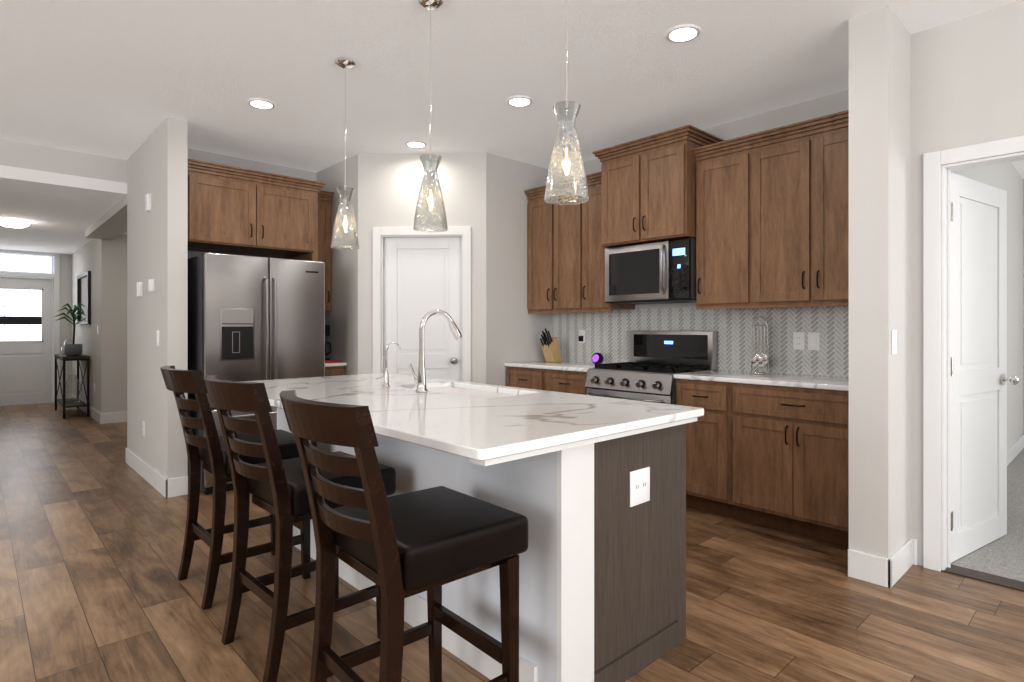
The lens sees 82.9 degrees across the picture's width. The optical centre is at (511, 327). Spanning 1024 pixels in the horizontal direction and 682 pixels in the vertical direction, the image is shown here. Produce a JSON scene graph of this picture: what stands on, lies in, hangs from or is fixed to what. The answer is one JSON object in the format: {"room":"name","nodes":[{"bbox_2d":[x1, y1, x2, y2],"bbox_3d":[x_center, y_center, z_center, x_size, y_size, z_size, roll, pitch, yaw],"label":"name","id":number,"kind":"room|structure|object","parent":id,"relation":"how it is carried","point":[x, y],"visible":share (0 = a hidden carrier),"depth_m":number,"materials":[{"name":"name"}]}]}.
{"room":"kitchen","nodes":[
{"label":"kitchen","id":0,"kind":"room"},
{"bbox_2d":[0,253,53,256],"bbox_3d":[-7.883,-1.195,9.233,0.920,0.050,0.140,0,0,-43],"label":"wall","id":1,"kind":"structure","parent":0,"point":[26,254],"depth_m":9.27,"materials":[{"name":"grey paint"}]},
{"bbox_2d":[53,254,71,401],"bbox_3d":[-7.418,0.005,9.665,0.350,2.450,0.140,0,0,-43],"label":"wall","id":2,"kind":"structure","parent":0,"point":[65,290],"depth_m":9.60,"materials":[{"name":"grey paint"}]},
{"bbox_2d":[0,249,59,402],"bbox_3d":[-7.829,-0.006,9.174,1.064,2.472,0.021,0,0,-43],"label":"door frame","id":3,"kind":"structure","parent":2,"relation":"attached to","point":[56,275],"depth_m":9.49,"materials":[{"name":"white wood"}]},
{"bbox_2d":[0,139,126,253],"bbox_3d":[-5.465,-1.375,7.570,3.300,0.310,5.990,0,0,-43],"label":"ceiling","id":4,"kind":"structure","parent":0,"point":[61,201],"depth_m":5.28,"materials":[{"name":"white paint"}]},
{"bbox_2d":[0,218,29,227],"bbox_3d":[-5.681,-1.182,6.598,0.300,0.074,0.300,0,0,-43],"label":"light","id":5,"kind":"object","parent":4,"relation":"attached to","point":[11,223],"visible":1,"depth_m":6.52,"materials":[{"name":"white"}]},
{"bbox_2d":[72,239,112,412],"bbox_3d":[-6.245,0.005,8.571,0.120,2.450,3.060,0,0,-43],"label":"wall","id":6,"kind":"structure","parent":0,"point":[94,257],"depth_m":7.64,"materials":[{"name":"grey paint"}]},
{"bbox_2d":[77,271,90,323],"bbox_3d":[-6.265,-0.420,8.478,0.034,0.740,1.150,0,0,-43],"label":"framed mirror","id":7,"kind":"object","parent":6,"relation":"attached to","point":[84,289],"visible":0.88,"depth_m":8.38,"materials":[{"name":"grey mirror"}]},
{"bbox_2d":[60,394,1023,587],"bbox_3d":[0.209,1.163,6.324,6.884,0.135,15.140,0,0,-43],"label":"baseboard","id":8,"kind":"structure","parent":6,"relation":"attached to","point":[891,571],"depth_m":3.00,"materials":[{"name":"white wood"}]},
{"bbox_2d":[85,195,126,239],"bbox_3d":[-4.337,-1.175,6.393,0.290,0.090,2.730,0,0,-43],"label":"wall","id":9,"kind":"structure","parent":0,"point":[110,224],"depth_m":6.41,"materials":[{"name":"grey paint"}]},
{"bbox_2d":[113,234,126,411],"bbox_3d":[-4.688,0.005,8.012,1.400,2.450,0.120,0,0,-43],"label":"wall","id":10,"kind":"structure","parent":0,"point":[120,323],"depth_m":7.55,"materials":[{"name":"grey paint"}]},
{"bbox_2d":[127,116,187,478],"bbox_3d":[-2.955,-0.150,4.789,0.130,2.760,1.500,0,0,-43],"label":"wall","id":11,"kind":"structure","parent":0,"point":[167,231],"depth_m":4.35,"materials":[{"name":"grey paint"}]},
{"bbox_2d":[137,282,141,296],"bbox_3d":[-3.109,-0.320,4.838,0.028,0.125,0.085,0,0,-43],"label":"thermostat","id":12,"kind":"object","parent":11,"relation":"attached to","point":[139,288],"visible":1,"depth_m":4.81,"materials":[{"name":"white plastic"}]},
{"bbox_2d":[142,421,144,435],"bbox_3d":[-3.033,0.830,4.771,0.007,0.120,0.075,0,0,-43],"label":"outlet","id":13,"kind":"object","parent":11,"relation":"attached to","point":[143,428],"visible":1,"depth_m":4.76,"materials":[{"name":"white plastic"}]},
{"bbox_2d":[145,193,150,212],"bbox_3d":[-2.884,-0.990,4.596,0.028,0.140,0.090,0,0,-43],"label":"smoke detector","id":14,"kind":"object","parent":11,"relation":"attached to","point":[148,203],"visible":1,"depth_m":4.57,"materials":[{"name":"white plastic"}]},
{"bbox_2d":[148,279,153,291],"bbox_3d":[-2.809,-0.330,4.515,0.028,0.100,0.070,0,0,-43],"label":"sensor","id":15,"kind":"object","parent":11,"relation":"attached to","point":[150,284],"visible":1,"depth_m":4.50,"materials":[{"name":"white plastic"}]},
{"bbox_2d":[157,330,159,345],"bbox_3d":[-2.687,0.080,4.397,0.008,0.120,0.075,0,0,-43],"label":"light switch","id":16,"kind":"object","parent":11,"relation":"attached to","point":[158,337],"visible":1,"depth_m":4.38,"materials":[{"name":"white plastic"}]},
{"bbox_2d":[142,140,316,461],"bbox_3d":[-1.899,-0.150,5.826,3.090,2.760,0.120,0,0,-43],"label":"wall","id":17,"kind":"structure","parent":0,"point":[194,154],"depth_m":4.96,"materials":[{"name":"grey paint"}]},
{"bbox_2d":[188,158,325,260],"bbox_3d":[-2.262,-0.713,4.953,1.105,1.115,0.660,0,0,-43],"label":"upper cabinet","id":18,"kind":"object","parent":17,"relation":"attached to","point":[238,211],"visible":0.88,"depth_m":4.71,"materials":[{"name":"brown wood"}]},
{"bbox_2d":[318,190,333,311],"bbox_3d":[-1.894,-0.713,5.486,0.261,1.115,0.380,0,0,-43],"label":"upper cabinet","id":19,"kind":"object","parent":17,"relation":"attached to","point":[325,198],"visible":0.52,"depth_m":5.41,"materials":[{"name":"brown wood"}]},
{"bbox_2d":[317,154,357,374],"bbox_3d":[-1.597,-0.150,5.450,0.120,2.760,0.840,0,0,-43],"label":"wall","id":20,"kind":"structure","parent":0,"point":[341,318],"depth_m":5.30,"materials":[{"name":"grey paint"}]},
{"bbox_2d":[358,152,485,383],"bbox_3d":[-0.788,-0.150,5.141,1.131,2.760,0.120,0,0,2],"label":"wall","id":21,"kind":"structure","parent":0,"point":[401,176],"depth_m":5.08,"materials":[{"name":"grey paint"}]},
{"bbox_2d":[373,226,470,381],"bbox_3d":[-0.790,0.174,5.086,0.641,2.112,0.640,0,0,-43],"label":"door frame","id":22,"kind":"structure","parent":21,"relation":"attached to","point":[464,232],"depth_m":5.07,"materials":[{"name":"white wood"}]},
{"bbox_2d":[384,237,460,380],"bbox_3d":[-0.782,0.212,5.139,0.540,2.020,0.527,0,0,-43],"label":"pantry door","id":23,"kind":"structure","parent":21,"relation":"in","point":[422,276],"depth_m":5.13,"materials":[{"name":"white wood"}]},
{"bbox_2d":[0,402,1023,681],"bbox_3d":[-3.047,1.260,3.353,8.500,0.060,15.460,0,0,-43],"label":"floor","id":24,"kind":"structure","parent":0,"point":[92,536],"depth_m":2.58,"materials":[{"name":"brown wood"}]},
{"bbox_2d":[55,354,89,418],"bbox_3d":[-6.323,0.810,8.321,0.295,0.840,1.100,0,0,-43],"label":"console table","id":25,"kind":"object","parent":24,"relation":"on","point":[63,358],"visible":0.94,"depth_m":8.02,"materials":[{"name":"grey metal"}]},
{"bbox_2d":[54,303,85,355],"bbox_3d":[-6.114,0.018,8.012,0.362,0.742,0.450,0,0,-43],"label":"potted plant","id":26,"kind":"object","parent":25,"relation":"on","point":[73,349],"visible":0.98,"depth_m":8.01,"materials":[{"name":"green plant"}]},
{"bbox_2d":[62,374,82,402],"bbox_3d":[-6.223,0.864,8.210,0.240,0.400,0.236,0,0,-43],"label":"vase","id":27,"kind":"object","parent":25,"relation":"on","point":[80,391],"visible":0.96,"depth_m":8.22,"materials":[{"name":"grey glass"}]},
{"bbox_2d":[160,365,316,609],"bbox_3d":[-1.342,0.708,2.821,0.627,1.045,0.460,0,0,-43],"label":"bar stool","id":28,"kind":"object","parent":24,"relation":"on","point":[210,452],"visible":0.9,"depth_m":2.64,"materials":[{"name":"wood"}]},
{"bbox_2d":[188,252,324,494],"bbox_3d":[-2.165,0.340,4.820,0.920,1.780,0.911,0,0,-43],"label":"refrigerator","id":29,"kind":"object","parent":24,"relation":"on","point":[253,318],"visible":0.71,"depth_m":4.46,"materials":[{"name":"silver metal"}]},
{"bbox_2d":[203,375,395,681],"bbox_3d":[-0.840,0.708,2.262,0.633,1.045,0.476,0,0,-43],"label":"bar stool","id":30,"kind":"object","parent":24,"relation":"on","point":[275,484],"visible":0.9,"depth_m":2.06,"materials":[{"name":"wood"}]},
{"bbox_2d":[325,366,345,375],"bbox_3d":[-1.797,0.788,5.383,0.261,0.883,0.664,0,0,-43],"label":"base cabinet","id":31,"kind":"object","parent":24,"relation":"on","point":[336,371],"visible":0.06,"depth_m":5.19,"materials":[{"name":"brown wood"}]},
{"bbox_2d":[325,362,346,366],"bbox_3d":[-1.805,0.331,5.391,0.261,0.030,0.640,0,0,-43],"label":"countertop","id":32,"kind":"structure","parent":31,"relation":"on","point":[335,364],"depth_m":5.17,"materials":[{"name":"stone"}]},
{"bbox_2d":[325,325,331,359],"bbox_3d":[-1.822,0.145,5.432,0.182,0.340,0.222,0,0,-43],"label":"coffee maker","id":33,"kind":"object","parent":32,"relation":"on","point":[327,330],"visible":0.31,"depth_m":5.40,"materials":[{"name":"black plastic"}]},
{"bbox_2d":[325,360,340,362],"bbox_3d":[-1.674,0.305,5.236,0.201,0.019,0.150,0,0,-43],"label":"book","id":34,"kind":"object","parent":32,"relation":"on","point":[332,361],"visible":0.6,"depth_m":5.22,"materials":[{"name":"red paper"}]},
{"bbox_2d":[280,390,527,681],"bbox_3d":[-0.328,0.708,1.690,0.633,1.045,0.476,0,0,-43],"label":"bar stool","id":35,"kind":"object","parent":24,"relation":"on","point":[398,549],"visible":1,"depth_m":1.60,"materials":[{"name":"wood"}]},
{"bbox_2d":[277,409,696,681],"bbox_3d":[-0.456,0.788,2.780,1.136,0.883,2.354,0,0,-43],"label":"kitchen island","id":36,"kind":"object","parent":24,"relation":"on","point":[602,580],"depth_m":2.02,"materials":[{"name":"white paint"}]},
{"bbox_2d":[241,373,703,460],"bbox_3d":[-0.485,0.333,2.778,1.150,0.034,2.430,0,0,-43],"label":"island countertop","id":37,"kind":"structure","parent":36,"relation":"on","point":[516,423],"depth_m":2.16,"materials":[{"name":"white stone"}]},
{"bbox_2d":[375,342,400,386],"bbox_3d":[-0.659,0.196,3.106,0.135,0.237,0.058,0,0,-43],"label":"filter faucet","id":38,"kind":"object","parent":37,"relation":"on","point":[386,378],"visible":1,"depth_m":3.08,"materials":[{"name":"silver metal"}]},
{"bbox_2d":[408,309,461,391],"bbox_3d":[-0.381,0.111,2.935,0.281,0.407,0.099,0,0,-43],"label":"faucet","id":39,"kind":"object","parent":37,"relation":"on","point":[420,380],"visible":1,"depth_m":2.84,"materials":[{"name":"silver metal"}]},
{"bbox_2d":[426,385,504,396],"bbox_3d":[-0.253,0.458,2.994,0.399,0.239,0.804,0,0,-43],"label":"sink","id":40,"kind":"object","parent":37,"relation":"in","point":[440,388],"depth_m":3.15,"materials":[{"name":"white ceramic"}]},
{"bbox_2d":[630,467,649,506],"bbox_3d":[0.462,0.573,2.089,0.120,0.125,0.007,0,0,-43],"label":"outlet","id":41,"kind":"object","parent":36,"relation":"attached to","point":[639,486],"visible":1,"depth_m":2.08,"materials":[{"name":"white plastic"}]},
{"bbox_2d":[506,366,588,394],"bbox_3d":[0.478,0.788,5.055,0.654,0.883,0.961,0,0,-43],"label":"base cabinet","id":42,"kind":"object","parent":24,"relation":"on","point":[573,382],"visible":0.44,"depth_m":4.82,"materials":[{"name":"brown wood"}]},
{"bbox_2d":[504,361,605,371],"bbox_3d":[0.487,0.331,5.063,0.630,0.030,0.961,0,0,-43],"label":"countertop","id":43,"kind":"structure","parent":42,"relation":"on","point":[574,366],"depth_m":4.97,"materials":[{"name":"stone"}]},
{"bbox_2d":[540,328,561,361],"bbox_3d":[0.352,0.161,5.324,0.195,0.308,0.110,0,0,-43],"label":"knife block","id":44,"kind":"object","parent":43,"relation":"on","point":[550,348],"visible":1,"depth_m":5.29,"materials":[{"name":"brown wood"}]},
{"bbox_2d":[592,353,603,363],"bbox_3d":[0.747,0.268,5.035,0.094,0.104,0.104,0,0,-43],"label":"smart speaker","id":45,"kind":"object","parent":43,"relation":"on","point":[597,358],"visible":0.88,"depth_m":5.01},
{"bbox_2d":[585,331,716,404],"bbox_3d":[1.039,0.627,4.406,0.696,1.205,0.746,0,0,-43],"label":"range","id":46,"kind":"object","parent":24,"relation":"on","point":[654,365],"visible":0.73,"depth_m":4.37,"materials":[{"name":"silver metal"}]},
{"bbox_2d":[675,379,848,546],"bbox_3d":[1.717,0.788,3.722,0.654,0.883,1.171,0,0,-43],"label":"base cabinet","id":47,"kind":"object","parent":24,"relation":"on","point":[774,457],"visible":0.71,"depth_m":3.48,"materials":[{"name":"brown wood"}]},
{"bbox_2d":[673,370,848,390],"bbox_3d":[1.726,0.331,3.730,0.630,0.030,1.171,0,0,-43],"label":"countertop","id":48,"kind":"structure","parent":47,"relation":"on","point":[839,383],"depth_m":3.62,"materials":[{"name":"stone"}]},
{"bbox_2d":[749,316,770,373],"bbox_3d":[1.714,0.117,4.009,0.140,0.396,0.140,0,0,-43],"label":"stand","id":49,"kind":"object","parent":48,"relation":"on","point":[761,361],"visible":1,"depth_m":3.99,"materials":[{"name":"silver metal"}]},
{"bbox_2d":[941,564,1023,591],"bbox_3d":[2.497,1.232,2.668,0.120,0.016,0.830,0,0,-43],"label":"threshold","id":50,"kind":"object","parent":24,"relation":"on","point":[988,578],"depth_m":2.84,"materials":[{"name":"brown wood"}]},
{"bbox_2d":[0,0,1023,178],"bbox_3d":[0.384,-1.580,2.452,12.300,0.100,9.470,0,0,-43],"label":"ceiling","id":51,"kind":"structure","parent":0,"point":[121,79],"depth_m":3.44,"materials":[{"name":"white paint"}]},
{"bbox_2d":[247,98,274,108],"bbox_3d":[-1.709,-1.524,3.954,0.176,0.010,0.176,0,0,-43],"label":"recessed light","id":52,"kind":"object","parent":51,"relation":"in","point":[260,103],"visible":0.98,"depth_m":3.93,"materials":[{"name":"white plastic"}]},
{"bbox_2d":[331,57,359,249],"bbox_3d":[-0.960,-0.995,3.340,0.162,1.070,0.162,0,0,-43],"label":"pendant light","id":53,"kind":"object","parent":51,"relation":"hanging from","point":[346,213],"visible":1,"depth_m":3.31,"materials":[{"name":"clear glass"}]},
{"bbox_2d":[405,141,426,147],"bbox_3d":[-0.799,-1.524,4.827,0.176,0.010,0.176,0,0,-43],"label":"recessed light","id":54,"kind":"object","parent":51,"relation":"in","point":[416,144],"visible":1,"depth_m":4.81,"materials":[{"name":"white plastic"}]},
{"bbox_2d":[413,0,447,231],"bbox_3d":[-0.382,-0.995,2.717,0.162,1.070,0.162,0,0,-43],"label":"pendant light","id":55,"kind":"object","parent":51,"relation":"hanging from","point":[431,178],"visible":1,"depth_m":2.69,"materials":[{"name":"clear glass"}]},
{"bbox_2d":[507,96,532,106],"bbox_3d":[0.051,-1.524,3.911,0.176,0.010,0.176,0,0,-43],"label":"recessed light","id":56,"kind":"object","parent":51,"relation":"in","point":[519,101],"visible":0.98,"depth_m":3.90,"materials":[{"name":"white plastic"}]},
{"bbox_2d":[544,0,588,204],"bbox_3d":[0.197,-0.995,2.094,0.162,1.070,0.162,0,0,-43],"label":"pendant light","id":57,"kind":"object","parent":51,"relation":"hanging from","point":[566,132],"visible":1,"depth_m":2.06,"materials":[{"name":"clear glass"}]},
{"bbox_2d":[666,24,700,42],"bbox_3d":[0.889,-1.524,3.010,0.176,0.010,0.176,0,0,-43],"label":"recessed light","id":58,"kind":"object","parent":51,"relation":"in","point":[683,33],"visible":1,"depth_m":3.00,"materials":[{"name":"white plastic"}]},
{"bbox_2d":[486,152,551,385],"bbox_3d":[0.042,-0.150,5.390,0.840,2.760,0.120,0,0,-43],"label":"wall","id":59,"kind":"structure","parent":0,"point":[514,330],"depth_m":5.24,"materials":[{"name":"grey paint"}]},
{"bbox_2d":[554,90,848,376],"bbox_3d":[0.819,-0.150,5.259,0.120,2.760,4.650,0,0,-43],"label":"wall","id":60,"kind":"structure","parent":0,"point":[808,110],"depth_m":4.09,"materials":[{"name":"grey paint"}]},
{"bbox_2d":[524,172,634,313],"bbox_3d":[0.578,-0.700,5.148,0.380,1.140,0.961,0,0,-43],"label":"upper cabinet","id":61,"kind":"object","parent":60,"relation":"attached to","point":[566,261],"visible":0.67,"depth_m":5.04,"materials":[{"name":"brown wood"}]},
{"bbox_2d":[592,125,724,247],"bbox_3d":[1.116,-1.022,4.477,0.505,0.755,0.854,0,0,-43],"label":"upper cabinet","id":62,"kind":"object","parent":60,"relation":"attached to","point":[648,189],"visible":0.9,"depth_m":4.26,"materials":[{"name":"brown wood"}]},
{"bbox_2d":[605,238,695,304],"bbox_3d":[1.127,-0.416,4.487,0.477,0.443,0.746,0,0,-43],"label":"over-the-range microwave","id":63,"kind":"object","parent":62,"relation":"attached to","point":[662,272],"visible":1,"depth_m":4.32,"materials":[{"name":"silver metal"}]},
{"bbox_2d":[552,306,848,376],"bbox_3d":[1.374,0.078,4.574,0.002,0.476,2.886,0,0,-43],"label":"tile backsplash","id":64,"kind":"structure","parent":60,"relation":"attached to","point":[607,335],"depth_m":4.28,"materials":[{"name":"grey tile"}]},
{"bbox_2d":[579,330,584,342],"bbox_3d":[0.637,0.080,5.343,0.030,0.115,0.072,0,0,-43],"label":"outlet","id":65,"kind":"object","parent":64,"relation":"attached to","point":[581,336],"visible":1,"depth_m":5.33,"materials":[{"name":"white plastic"}]},
{"bbox_2d":[793,332,804,349],"bbox_3d":[1.952,0.090,3.944,0.007,0.120,0.075,0,0,-43],"label":"outlet","id":66,"kind":"object","parent":64,"relation":"attached to","point":[798,340],"visible":1,"depth_m":3.94,"materials":[{"name":"white plastic"}]},
{"bbox_2d":[808,332,819,349],"bbox_3d":[2.017,0.090,3.874,0.008,0.120,0.075,0,0,-43],"label":"light switch","id":67,"kind":"object","parent":64,"relation":"attached to","point":[813,340],"visible":1,"depth_m":3.87,"materials":[{"name":"white plastic"}]},
{"bbox_2d":[692,110,848,309],"bbox_3d":[1.817,-0.700,3.815,0.380,1.140,1.171,0,0,-43],"label":"upper cabinet","id":68,"kind":"object","parent":60,"relation":"attached to","point":[772,218],"visible":0.83,"depth_m":3.72,"materials":[{"name":"brown wood"}]},
{"bbox_2d":[849,5,1022,558],"bbox_3d":[3.533,-0.150,4.484,4.920,2.760,0.180,0,0,-43],"label":"wall","id":69,"kind":"structure","parent":0,"point":[879,273],"depth_m":2.84,"materials":[{"name":"grey paint"}]},
{"bbox_2d":[892,330,896,354],"bbox_3d":[1.854,0.070,2.808,0.075,0.120,0.008,0,0,-43],"label":"light switch","id":70,"kind":"object","parent":69,"relation":"attached to","point":[894,342],"visible":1,"depth_m":2.79,"materials":[{"name":"white plastic"}]},
{"bbox_2d":[911,0,1023,565],"bbox_3d":[2.446,-0.150,2.723,0.120,2.760,0.940,0,0,-43],"label":"wall","id":71,"kind":"structure","parent":0,"point":[982,77],"depth_m":2.90,"materials":[{"name":"grey paint"}]},
{"bbox_2d":[923,135,1023,571],"bbox_3d":[2.484,0.169,2.670,0.137,2.122,0.954,0,0,-43],"label":"door frame","id":72,"kind":"structure","parent":71,"relation":"attached to","point":[940,167],"depth_m":2.94,"materials":[{"name":"white wood"}]},
{"bbox_2d":[951,172,1018,562],"bbox_3d":[2.588,0.207,3.188,0.842,2.030,0.232,0,0,-43],"label":"bedroom door","id":73,"kind":"structure","parent":71,"relation":"in","point":[979,379],"depth_m":3.21,"materials":[{"name":"white wood"}]},
{"bbox_2d":[951,449,1023,581],"bbox_3d":[5.142,1.258,3.134,4.400,0.064,3.990,0,0,-43],"label":"floor","id":74,"kind":"structure","parent":0,"point":[1002,556],"depth_m":3.25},
{"bbox_2d":[1023,179,1023,433],"bbox_3d":[6.651,-0.150,4.536,0.120,2.760,3.990,0,0,-43],"label":"wall","id":75,"kind":"structure","parent":0,"point":[1023,306],"depth_m":5.95,"materials":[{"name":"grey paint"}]},
{"bbox_3d":[-8.349,0.005,8.801,0.350,2.450,0.140,0,0,-43],"label":"wall","id":76,"kind":"structure","parent":0,"visible":0},
{"bbox_2d":[0,254,52,404],"bbox_3d":[-7.886,0.033,9.235,0.900,2.375,0.066,0,0,-43],"label":"front door","id":77,"kind":"structure","parent":76,"relation":"in","point":[26,340],"depth_m":9.31,"materials":[{"name":"white wood"}]}
]}

